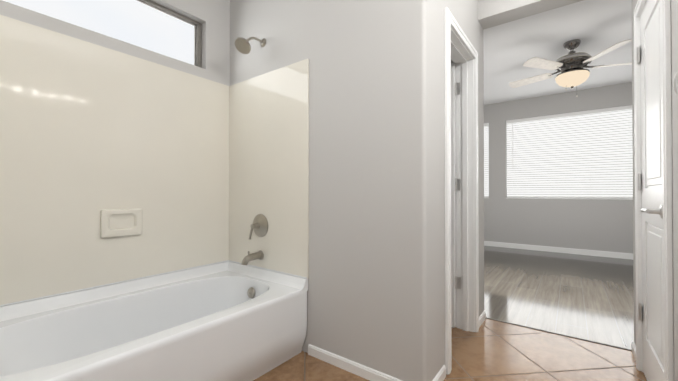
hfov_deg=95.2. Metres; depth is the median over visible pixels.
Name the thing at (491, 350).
floor
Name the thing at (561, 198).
window sill
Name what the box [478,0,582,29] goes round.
wall
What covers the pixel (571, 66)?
ceiling fan
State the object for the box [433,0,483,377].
wall
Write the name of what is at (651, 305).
door leaf
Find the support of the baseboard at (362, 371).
attached to the wall at (464, 13)
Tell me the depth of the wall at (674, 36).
1.21 m
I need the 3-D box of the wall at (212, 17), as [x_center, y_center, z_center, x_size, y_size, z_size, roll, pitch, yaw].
[-1.734,-0.332,1.506,0.150,2.740,5.200,0,-1,37]
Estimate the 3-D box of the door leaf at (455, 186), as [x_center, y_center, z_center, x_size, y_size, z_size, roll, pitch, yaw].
[0.662,0.034,2.514,0.619,2.000,0.041,0,-1,37]
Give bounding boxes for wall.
[0,0,229,85]
[230,0,433,380]
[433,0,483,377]
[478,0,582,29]
[484,82,632,253]
[632,0,677,380]
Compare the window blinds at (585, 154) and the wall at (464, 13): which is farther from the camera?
the window blinds at (585, 154)
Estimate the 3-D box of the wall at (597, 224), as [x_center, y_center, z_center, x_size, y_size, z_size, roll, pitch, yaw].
[4.336,-0.305,5.011,5.657,2.740,0.150,0,-1,37]
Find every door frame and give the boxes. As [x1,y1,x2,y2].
[444,7,478,374]
[634,0,673,380]
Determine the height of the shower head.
0.166 m
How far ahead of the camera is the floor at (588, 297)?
3.16 m
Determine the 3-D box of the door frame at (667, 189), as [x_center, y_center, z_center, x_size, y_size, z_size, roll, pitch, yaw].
[1.591,-0.017,1.501,0.143,2.110,0.755,0,-1,37]
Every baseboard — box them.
[308,310,635,380]
[484,241,632,259]
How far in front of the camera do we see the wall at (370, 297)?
1.73 m
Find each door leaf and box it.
[451,63,460,327]
[637,0,663,380]
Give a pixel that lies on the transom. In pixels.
(150, 25)
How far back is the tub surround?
1.94 m
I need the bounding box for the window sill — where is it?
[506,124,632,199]
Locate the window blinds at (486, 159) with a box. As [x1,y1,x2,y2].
[484,123,488,196]
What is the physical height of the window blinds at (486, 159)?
1.445 m
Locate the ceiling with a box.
[483,0,631,104]
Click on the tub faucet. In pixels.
(259, 226)
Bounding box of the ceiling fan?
[509,39,631,96]
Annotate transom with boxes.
[3,0,201,67]
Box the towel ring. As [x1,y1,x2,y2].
[673,71,677,95]
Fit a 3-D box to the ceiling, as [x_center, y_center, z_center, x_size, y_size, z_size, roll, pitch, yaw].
[1.645,-1.742,1.433,5.657,0.080,9.120,0,-1,37]
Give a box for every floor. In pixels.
[253,318,646,380]
[484,246,633,348]
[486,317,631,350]
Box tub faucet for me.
[241,214,267,264]
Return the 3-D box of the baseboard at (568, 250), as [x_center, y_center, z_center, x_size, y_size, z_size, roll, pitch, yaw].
[4.347,1.018,4.891,5.507,0.092,0.012,0,-1,37]
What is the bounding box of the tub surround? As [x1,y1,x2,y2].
[0,15,308,306]
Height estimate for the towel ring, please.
0.188 m
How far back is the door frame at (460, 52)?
2.29 m
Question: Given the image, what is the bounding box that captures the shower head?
[234,37,265,53]
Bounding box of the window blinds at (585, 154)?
[506,105,632,197]
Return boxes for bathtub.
[0,261,307,380]
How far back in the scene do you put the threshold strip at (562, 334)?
2.22 m
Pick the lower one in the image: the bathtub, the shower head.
the bathtub

